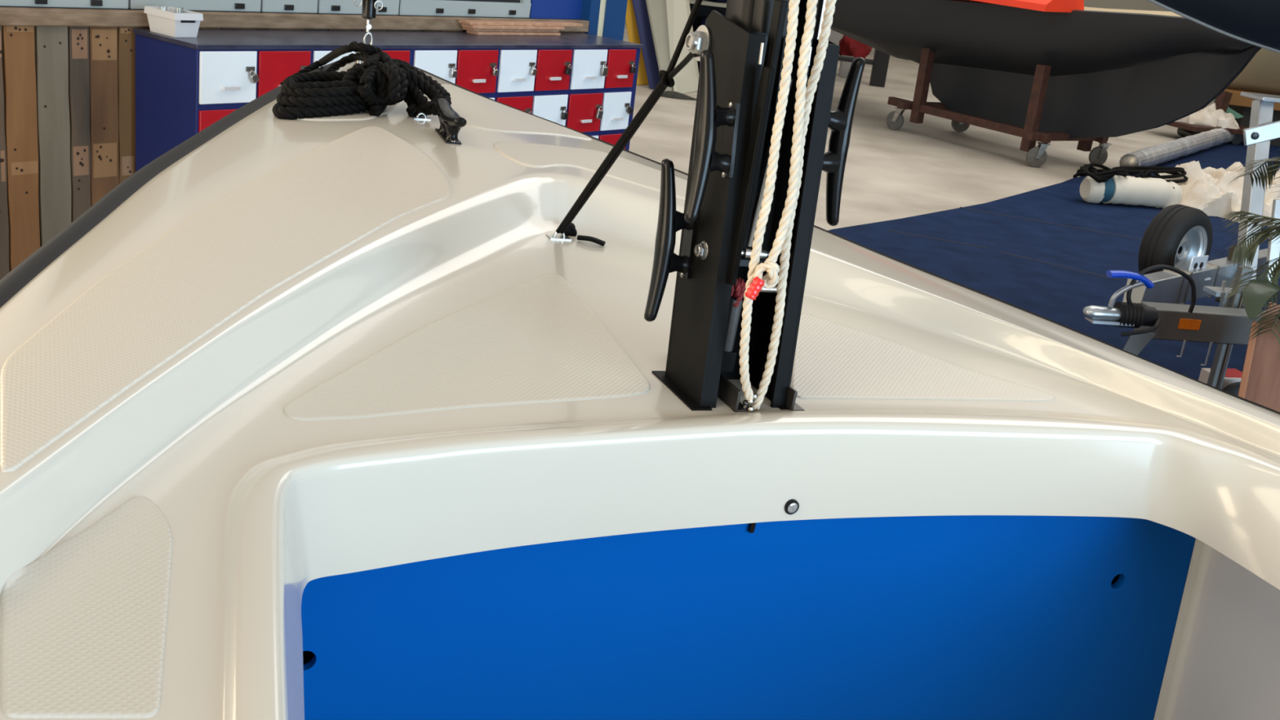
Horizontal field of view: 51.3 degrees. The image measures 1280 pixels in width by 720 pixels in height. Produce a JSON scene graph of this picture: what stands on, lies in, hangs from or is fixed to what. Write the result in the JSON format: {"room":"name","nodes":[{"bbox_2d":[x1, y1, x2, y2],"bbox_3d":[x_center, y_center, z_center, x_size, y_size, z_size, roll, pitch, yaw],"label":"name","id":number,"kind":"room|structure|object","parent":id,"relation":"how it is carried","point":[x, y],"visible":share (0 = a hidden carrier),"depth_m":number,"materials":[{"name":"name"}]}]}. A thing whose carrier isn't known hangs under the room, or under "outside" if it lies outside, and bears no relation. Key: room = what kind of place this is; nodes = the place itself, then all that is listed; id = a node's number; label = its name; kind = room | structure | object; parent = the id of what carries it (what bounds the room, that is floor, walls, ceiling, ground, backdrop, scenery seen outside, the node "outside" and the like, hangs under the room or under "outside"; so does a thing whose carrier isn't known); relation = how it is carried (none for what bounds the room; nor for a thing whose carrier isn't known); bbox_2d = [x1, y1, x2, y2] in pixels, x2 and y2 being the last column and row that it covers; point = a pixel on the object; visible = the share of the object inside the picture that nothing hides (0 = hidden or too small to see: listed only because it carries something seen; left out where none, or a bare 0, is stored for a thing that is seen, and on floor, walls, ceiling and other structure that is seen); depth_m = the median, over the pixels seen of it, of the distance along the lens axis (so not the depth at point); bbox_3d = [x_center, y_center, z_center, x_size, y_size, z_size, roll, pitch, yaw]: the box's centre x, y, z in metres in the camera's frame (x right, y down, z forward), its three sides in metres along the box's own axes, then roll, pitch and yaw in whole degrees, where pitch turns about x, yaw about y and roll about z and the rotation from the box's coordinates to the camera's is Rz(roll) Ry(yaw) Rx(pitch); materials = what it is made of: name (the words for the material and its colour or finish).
{"room":"boat showroom","nodes":[
{"label":"boat showroom","id":0,"kind":"room"},
{"bbox_2d":[0,6,584,279],"bbox_3d":[-4.024,-0.477,3.924,0.126,1.198,12.500,20,22,34],"label":"wooden planks","id":1,"kind":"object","parent":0,"point":[68,93],"depth_m":5.73,"materials":[{"name":"orange wood"}]},
{"bbox_2d":[0,0,128,8],"bbox_3d":[-2.486,-2.040,5.323,0.079,1.222,0.945,20,22,34],"label":"window","id":2,"kind":"structure","parent":1,"relation":"in","point":[104,4],"depth_m":5.64,"materials":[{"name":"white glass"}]},
{"bbox_2d":[128,0,261,12],"bbox_3d":[-1.982,-2.190,5.957,0.079,1.222,0.694,20,22,34],"label":"window","id":3,"kind":"structure","parent":1,"relation":"in","point":[250,6],"depth_m":6.15,"materials":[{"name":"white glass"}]},
{"bbox_2d":[260,0,317,13],"bbox_3d":[-1.665,-2.285,6.357,0.079,1.222,0.336,20,22,34],"label":"window","id":4,"kind":"structure","parent":1,"relation":"in","point":[266,6],"depth_m":6.51,"materials":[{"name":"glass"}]},
{"bbox_2d":[0,6,589,31],"bbox_3d":[-4.077,-0.973,3.594,0.170,0.068,12.109,20,22,34],"label":"trim","id":5,"kind":"structure","parent":1,"relation":"attached to","point":[9,15],"depth_m":6.30,"materials":[{"name":"brown wood"}]},
{"bbox_2d":[316,0,399,15],"bbox_3d":[-1.396,-2.360,6.697,0.079,1.212,0.536,20,22,34],"label":"window","id":6,"kind":"structure","parent":1,"relation":"in","point":[324,6],"depth_m":6.81,"materials":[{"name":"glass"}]},
{"bbox_2d":[398,0,531,17],"bbox_3d":[-0.919,-2.479,7.309,0.079,1.162,1.024,20,22,34],"label":"window","id":7,"kind":"structure","parent":1,"relation":"in","point":[468,8],"depth_m":7.45,"materials":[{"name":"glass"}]},
{"bbox_2d":[580,0,627,40],"bbox_3d":[-0.235,-2.521,8.252,0.200,3.200,0.356,20,22,34],"label":"column","id":8,"kind":"structure","parent":1,"relation":"attached to","point":[606,18],"depth_m":8.31,"materials":[{"name":"blue paint"}]},
{"bbox_2d":[528,0,582,19],"bbox_3d":[-0.456,-2.683,7.868,0.070,1.300,0.466,20,22,34],"label":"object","id":9,"kind":"structure","parent":0,"point":[540,9],"depth_m":8.03,"materials":[{"name":"blue plastic"}]},
{"bbox_2d":[624,0,1169,57],"bbox_3d":[8.145,-7.265,22.671,17.600,5.000,0.200,7,18,0],"label":"wall","id":10,"kind":"structure","parent":0,"point":[1143,5],"depth_m":22.94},
{"bbox_2d":[622,24,1228,230],"bbox_3d":[2.239,-1.825,12.478,32.000,0.200,43.000,7,18,0],"label":"floor","id":11,"kind":"structure","parent":0,"point":[913,169],"depth_m":12.61,"materials":[{"name":"concrete"}]},
{"bbox_2d":[132,23,643,172],"bbox_3d":[-1.151,-1.150,7.026,0.489,1.177,3.054,20,22,34],"label":"lockers","id":12,"kind":"object","parent":11,"relation":"on","point":[184,86],"depth_m":6.59,"materials":[{"name":"metal"}]},
{"bbox_2d":[143,5,203,37],"bbox_3d":[-2.017,-1.461,5.765,0.226,0.104,0.140,20,22,34],"label":"plastic basket","id":13,"kind":"object","parent":12,"relation":"on","point":[185,24],"visible":0.99,"depth_m":5.71,"materials":[{"name":"white plastic"}]},
{"bbox_2d":[159,5,168,11],"bbox_3d":[-2.058,-1.471,5.756,0.048,0.110,0.048,7,18,0],"label":"glass jar","id":14,"kind":"object","parent":13,"relation":"in","point":[161,7],"visible":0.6,"depth_m":5.73,"materials":[{"name":"clear glass"}]},
{"bbox_2d":[173,6,183,13],"bbox_3d":[-2.000,-1.473,5.783,0.048,0.110,0.048,7,18,0],"label":"glass jar","id":15,"kind":"object","parent":13,"relation":"in","point":[177,10],"visible":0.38,"depth_m":5.76,"materials":[{"name":"clear glass"}]},
{"bbox_2d":[248,70,259,83],"bbox_3d":[-1.678,-1.231,5.797,0.020,0.057,0.046,20,22,34],"label":"padlock","id":16,"kind":"object","parent":12,"relation":"attached to","point":[254,77],"visible":1,"depth_m":5.79,"materials":[{"name":"silver metal"}]},
{"bbox_2d":[132,28,643,49],"bbox_3d":[-1.097,-1.649,6.865,0.471,0.020,3.056,20,22,34],"label":"countertop","id":17,"kind":"structure","parent":12,"relation":"on","point":[206,39],"depth_m":6.53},
{"bbox_2d":[449,66,457,77],"bbox_3d":[-0.940,-1.452,6.725,0.020,0.055,0.034,20,22,34],"label":"padlock","id":18,"kind":"object","parent":12,"relation":"attached to","point":[453,73],"visible":1,"depth_m":6.72,"materials":[{"name":"silver metal"}]},
{"bbox_2d":[491,66,497,75],"bbox_3d":[-0.756,-1.508,6.956,0.020,0.049,0.030,20,22,34],"label":"padlock","id":19,"kind":"object","parent":12,"relation":"attached to","point":[495,72],"visible":1,"depth_m":6.95,"materials":[{"name":"silver metal"}]},
{"bbox_2d":[458,19,582,26],"bbox_3d":[-0.665,-1.922,7.616,0.090,0.016,0.946,20,22,34],"label":"pine slat","id":20,"kind":"object","parent":12,"relation":"on","point":[471,22],"visible":1,"depth_m":7.55,"materials":[{"name":"brown wood"}]},
{"bbox_2d":[529,65,537,75],"bbox_3d":[-0.575,-1.561,7.186,0.020,0.057,0.038,20,22,34],"label":"padlock","id":21,"kind":"object","parent":12,"relation":"attached to","point":[533,71],"visible":1,"depth_m":7.18,"materials":[{"name":"silver metal"}]},
{"bbox_2d":[561,109,568,119],"bbox_3d":[-0.423,-1.381,7.491,0.020,0.059,0.036,20,22,34],"label":"padlock","id":22,"kind":"object","parent":12,"relation":"attached to","point":[564,115],"visible":1,"depth_m":7.48,"materials":[{"name":"silver metal"}]},
{"bbox_2d":[564,64,572,75],"bbox_3d":[-0.398,-1.612,7.408,0.020,0.061,0.045,20,22,34],"label":"padlock","id":23,"kind":"object","parent":12,"relation":"attached to","point":[568,70],"visible":1,"depth_m":7.40,"materials":[{"name":"silver metal"}]},
{"bbox_2d":[595,106,603,119],"bbox_3d":[-0.236,-1.433,7.729,0.020,0.078,0.054,20,22,34],"label":"padlock","id":24,"kind":"object","parent":12,"relation":"attached to","point":[599,113],"visible":1,"depth_m":7.72,"materials":[{"name":"silver metal"}]},
{"bbox_2d":[600,62,608,75],"bbox_3d":[-0.204,-1.669,7.654,0.020,0.075,0.046,20,22,34],"label":"padlock","id":25,"kind":"object","parent":12,"relation":"attached to","point":[604,70],"visible":1,"depth_m":7.64,"materials":[{"name":"silver metal"}]},
{"bbox_2d":[626,106,633,115],"bbox_3d":[-0.061,-1.488,7.946,0.020,0.053,0.058,20,22,34],"label":"padlock","id":26,"kind":"object","parent":12,"relation":"attached to","point":[629,109],"visible":1,"depth_m":7.94,"materials":[{"name":"silver metal"}]},
{"bbox_2d":[630,62,636,73],"bbox_3d":[-0.040,-1.720,7.859,0.020,0.059,0.036,20,22,34],"label":"padlock","id":27,"kind":"object","parent":12,"relation":"attached to","point":[633,68],"visible":1,"depth_m":7.85,"materials":[{"name":"silver metal"}]},
{"bbox_2d":[625,0,648,84],"bbox_3d":[-0.084,-4.172,15.601,0.222,1.721,1.208,-2,20,-25],"label":"board","id":28,"kind":"object","parent":11,"relation":"on","point":[632,28],"visible":0.42,"depth_m":15.49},
{"bbox_2d":[0,52,1279,719],"bbox_3d":[-0.019,0.644,1.627,3.007,1.458,4.848,-3,21,-28],"label":"sailboat","id":29,"kind":"object","parent":11,"relation":"on","point":[332,417],"visible":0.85,"depth_m":1.78,"materials":[{"name":"white plastic"}]},
{"bbox_2d":[271,40,451,119],"bbox_3d":[-0.619,-0.639,2.977,0.366,0.160,0.703,2,19,-14],"label":"rope","id":30,"kind":"object","parent":29,"relation":"on","point":[381,81],"visible":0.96,"depth_m":2.77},
{"bbox_2d":[353,0,382,44],"bbox_3d":[-0.651,-0.849,3.200,0.038,0.244,0.211,-1,20,-23],"label":"forestay","id":31,"kind":"object","parent":29,"relation":"attached to","point":[369,6],"visible":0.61,"depth_m":3.18,"materials":[{"name":"silver metal"}]},
{"bbox_2d":[644,10,865,412],"bbox_3d":[0.142,-0.197,1.772,0.258,0.501,0.211,-3,21,-28],"label":"tabernacle","id":32,"kind":"object","parent":29,"relation":"on","point":[727,53],"visible":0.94,"depth_m":1.74,"materials":[{"name":"black paint"}]},
{"bbox_2d":[555,0,702,246],"bbox_3d":[0.003,-0.392,2.075,0.088,0.571,0.624,1,19,-19],"label":"cord","id":33,"kind":"object","parent":32,"relation":"attached to","point":[566,227],"visible":0.99,"depth_m":2.03,"materials":[{"name":"black fabric"}]},
{"bbox_2d":[693,25,711,61],"bbox_3d":[0.081,-0.415,1.746,0.005,0.046,0.046,-2,20,-25],"label":"washer","id":34,"kind":"object","parent":32,"relation":"in","point":[702,36],"depth_m":1.73,"materials":[{"name":"silver metal"}]},
{"bbox_2d":[730,276,746,307],"bbox_3d":[0.118,-0.089,1.736,0.041,0.038,0.030,-2,20,-25],"label":"lashing line","id":35,"kind":"object","parent":32,"relation":"attached to","point":[740,290],"visible":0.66,"depth_m":1.73,"materials":[{"name":"red fabric"}]},
{"bbox_2d":[720,78,792,372],"bbox_3d":[0.140,-0.171,1.718,0.051,0.386,0.033,-5,22,-31],"label":"gas strut","id":36,"kind":"object","parent":32,"relation":"attached to","point":[729,357],"visible":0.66,"depth_m":1.74,"materials":[{"name":"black metal"}]},
{"bbox_2d":[738,0,799,399],"bbox_3d":[0.162,-0.227,1.638,0.024,0.602,0.061,16,20,24],"label":"halyard","id":37,"kind":"object","parent":32,"relation":"attached to","point":[793,7],"visible":0.95,"depth_m":1.63,"materials":[{"name":"beige fabric"}]},
{"bbox_2d":[724,0,826,284],"bbox_3d":[0.184,-0.530,1.690,0.124,0.846,0.251,1,19,-17],"label":"mast","id":38,"kind":"object","parent":32,"relation":"on","point":[769,18],"visible":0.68,"depth_m":1.70,"materials":[{"name":"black metal"}]},
{"bbox_2d":[744,0,817,300],"bbox_3d":[0.183,-0.291,1.601,0.056,0.458,0.028,-3,21,-29],"label":"halyard","id":39,"kind":"object","parent":38,"relation":"hanging from","point":[770,280],"visible":1,"depth_m":1.63,"materials":[{"name":"beige fabric"}]},
{"bbox_2d":[751,0,836,409],"bbox_3d":[0.196,-0.223,1.656,0.025,0.624,0.041,3,19,-11],"label":"halyard","id":40,"kind":"object","parent":32,"relation":"attached to","point":[822,46],"visible":0.92,"depth_m":1.68,"materials":[{"name":"beige fabric"}]},
{"bbox_2d":[784,498,799,514],"bbox_3d":[0.198,0.192,1.748,0.022,0.022,0.011,-2,20,-25],"label":"bolt","id":41,"kind":"object","parent":29,"relation":"attached to","point":[791,505],"depth_m":1.74,"materials":[{"name":"silver metal"}]},
{"bbox_2d":[631,0,660,88],"bbox_3d":[0.031,-4.128,15.445,0.230,1.763,1.346,-3,21,-27],"label":"board","id":42,"kind":"object","parent":11,"relation":"on","point":[640,7],"visible":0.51,"depth_m":15.31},
{"bbox_2d":[645,0,673,91],"bbox_3d":[0.186,-4.072,15.228,0.217,1.830,1.456,-2,20,-24],"label":"board","id":43,"kind":"object","parent":11,"relation":"on","point":[657,9],"visible":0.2,"depth_m":15.07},
{"bbox_2d":[661,90,696,100],"bbox_3d":[0.395,-2.915,14.640,0.550,0.065,0.230,7,18,0],"label":"rag","id":44,"kind":"object","parent":11,"relation":"on","point":[668,94],"visible":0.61,"depth_m":14.57,"materials":[{"name":"grey fabric"}]},
{"bbox_2d":[666,0,698,93],"bbox_3d":[0.523,-4.086,15.309,0.511,1.883,1.498,1,19,-18],"label":"board","id":45,"kind":"object","parent":11,"relation":"on","point":[678,11],"visible":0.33,"depth_m":15.12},
{"bbox_2d":[688,0,726,67],"bbox_3d":[1.430,-4.879,17.195,1.648,2.400,0.800,7,18,0],"label":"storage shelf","id":46,"kind":"object","parent":11,"relation":"on","point":[706,6],"visible":0.02,"depth_m":17.66,"materials":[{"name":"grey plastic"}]},
{"bbox_2d":[695,17,706,31],"bbox_3d":[0.935,-4.216,17.410,0.442,0.490,0.558,7,18,0],"label":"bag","id":47,"kind":"object","parent":46,"relation":"on","point":[702,22],"visible":0.09,"depth_m":17.30,"materials":[{"name":"fabric"}]},
{"bbox_2d":[711,0,727,2],"bbox_3d":[0.981,-4.826,17.193,0.493,0.392,0.538,7,18,0],"label":"bag","id":48,"kind":"object","parent":46,"relation":"on","point":[722,1],"visible":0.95,"depth_m":17.15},
{"bbox_2d":[828,29,840,44],"bbox_3d":[2.762,-4.489,19.219,0.155,0.697,0.300,7,18,0],"label":"carton","id":49,"kind":"object","parent":11,"relation":"on","point":[834,36],"visible":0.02,"depth_m":19.02,"materials":[{"name":"cardboard"}]},
{"bbox_2d":[838,55,853,78],"bbox_3d":[2.953,-4.174,18.998,0.187,0.287,0.300,7,18,0],"label":"carton","id":50,"kind":"object","parent":11,"relation":"on","point":[844,68],"visible":0.42,"depth_m":18.87,"materials":[{"name":"white cardboard"}]},
{"bbox_2d":[838,48,889,87],"bbox_3d":[2.973,-4.098,18.362,0.850,0.550,0.300,7,18,0],"label":"support stand","id":51,"kind":"object","parent":11,"relation":"on","point":[880,62],"visible":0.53,"depth_m":18.23,"materials":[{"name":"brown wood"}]},
{"bbox_2d":[839,35,871,58],"bbox_3d":[3.091,-4.487,19.382,0.505,0.667,0.456,7,18,0],"label":"jacket","id":52,"kind":"object","parent":51,"relation":"on","point":[849,46],"visible":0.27,"depth_m":19.19,"materials":[{"name":"fabric"}]},
{"bbox_2d":[838,55,874,65],"bbox_3d":[2.977,-4.130,18.362,0.850,0.050,0.280,7,18,0],"label":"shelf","id":53,"kind":"object","parent":51,"relation":"attached to","point":[841,58],"depth_m":18.23,"materials":[{"name":"grey metal"}]},
{"bbox_2d":[885,48,1111,167],"bbox_3d":[3.669,-2.679,13.638,1.222,1.010,2.093,-7,23,-36],"label":"cradle","id":54,"kind":"object","parent":11,"relation":"on","point":[1036,157],"visible":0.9,"depth_m":13.30,"materials":[{"name":"brown wood"},{"name":"steel"},{"name":"rubber"}]},
{"bbox_2d":[815,0,1262,137],"bbox_3d":[3.570,-3.128,13.697,2.040,1.401,5.773,-7,23,-36],"label":"boat hull","id":55,"kind":"object","parent":54,"relation":"on","point":[1114,73],"visible":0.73,"depth_m":12.67,"materials":[{"name":"grey paint"}]},
{"bbox_2d":[972,0,1084,12],"bbox_3d":[3.467,-3.476,12.686,0.580,0.170,1.438,-7,23,-36],"label":"cover","id":56,"kind":"object","parent":55,"relation":"on","point":[1052,6],"visible":0.96,"depth_m":12.16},
{"bbox_2d":[827,142,1279,380],"bbox_3d":[4.849,0.129,7.256,10.270,0.008,20.655,3,19,-11],"label":"carpet","id":57,"kind":"object","parent":11,"relation":"on","point":[1048,251],"visible":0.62,"depth_m":9.01,"materials":[{"name":"blue carpet"}]},
{"bbox_2d":[1072,162,1187,208],"bbox_3d":[4.168,-1.489,11.325,1.176,0.338,0.431,2,19,-14],"label":"fender","id":58,"kind":"object","parent":57,"relation":"on","point":[1115,185],"visible":1,"depth_m":11.17,"materials":[{"name":"white plastic"}]},
{"bbox_2d":[1119,127,1241,166],"bbox_3d":[6.285,-2.454,15.164,0.210,0.210,5.417,18,21,31],"label":"wrapped spar","id":59,"kind":"object","parent":57,"relation":"on","point":[1154,155],"visible":0.87,"depth_m":14.22,"materials":[{"name":"silver metal"}]},
{"bbox_2d":[1082,91,1279,395],"bbox_3d":[2.995,-0.567,6.485,0.968,1.360,3.259,16,20,25],"label":"trailer","id":60,"kind":"object","parent":57,"relation":"on","point":[1175,269],"visible":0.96,"depth_m":6.04,"materials":[{"name":"metal"}]},
{"bbox_2d":[1146,0,1279,53],"bbox_3d":[4.452,-1.764,7.547,4.804,1.080,1.500,-1,20,-22],"label":"boat","id":61,"kind":"object","parent":60,"relation":"on","point":[1253,22],"visible":1,"depth_m":6.84,"materials":[{"name":"grey paint"}]},
{"bbox_2d":[1166,90,1248,144],"bbox_3d":[7.130,-3.046,16.605,1.219,0.624,0.700,-2,20,-25],"label":"trolley","id":62,"kind":"object","parent":57,"relation":"on","point":[1222,101],"visible":0.41,"depth_m":16.49,"materials":[{"name":"wood"}]},
{"bbox_2d":[1174,102,1239,128],"bbox_3d":[6.934,-3.089,16.597,1.107,0.265,0.604,7,18,0],"label":"cover","id":63,"kind":"object","parent":62,"relation":"on","point":[1209,116],"visible":0.56,"depth_m":16.41,"materials":[{"name":"fabric"}]},
{"bbox_2d":[1213,98,1243,118],"bbox_3d":[7.401,-3.158,16.767,0.416,0.210,0.030,7,18,0],"label":"sheet","id":64,"kind":"object","parent":63,"relation":"on","point":[1237,115],"visible":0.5,"depth_m":16.77,"materials":[{"name":"green fabric"}]},
{"bbox_2d":[1159,160,1279,226],"bbox_3d":[5.296,-1.483,11.605,1.908,0.402,1.204,7,18,0],"label":"heap","id":65,"kind":"object","parent":57,"relation":"on","point":[1206,189],"visible":0.52,"depth_m":11.26,"materials":[{"name":"white fabric"}]},
{"bbox_2d":[1198,368,1242,389],"bbox_3d":[2.672,0.145,6.105,0.190,0.186,0.140,1,19,-17],"label":"carton","id":66,"kind":"object","parent":57,"relation":"on","point":[1232,375],"visible":0.26,"depth_m":6.07,"materials":[{"name":"cardboard"}]},
{"bbox_2d":[1238,302,1279,412],"bbox_3d":[2.513,0.190,5.078,0.442,0.712,0.450,17,21,28],"label":"planter box","id":67,"kind":"object","parent":57,"relation":"on","point":[1260,384],"visible":0.42,"depth_m":4.93,"materials":[{"name":"wood"}]},
{"bbox_2d":[1213,149,1279,344],"bbox_3d":[2.457,-0.477,5.062,0.780,0.697,0.573,-6,22,-35],"label":"potted palm","id":68,"kind":"object","parent":67,"relation":"in","point":[1256,293],"visible":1,"depth_m":4.97,"materials":[{"name":"green plant"}]},
{"bbox_2d":[1224,48,1279,146],"bbox_3d":[10.117,-3.258,16.799,5.510,1.600,1.099,7,18,0],"label":"boat hull","id":69,"kind":"object","parent":11,"relation":"on","point":[1261,75],"visible":0.28,"depth_m":16.80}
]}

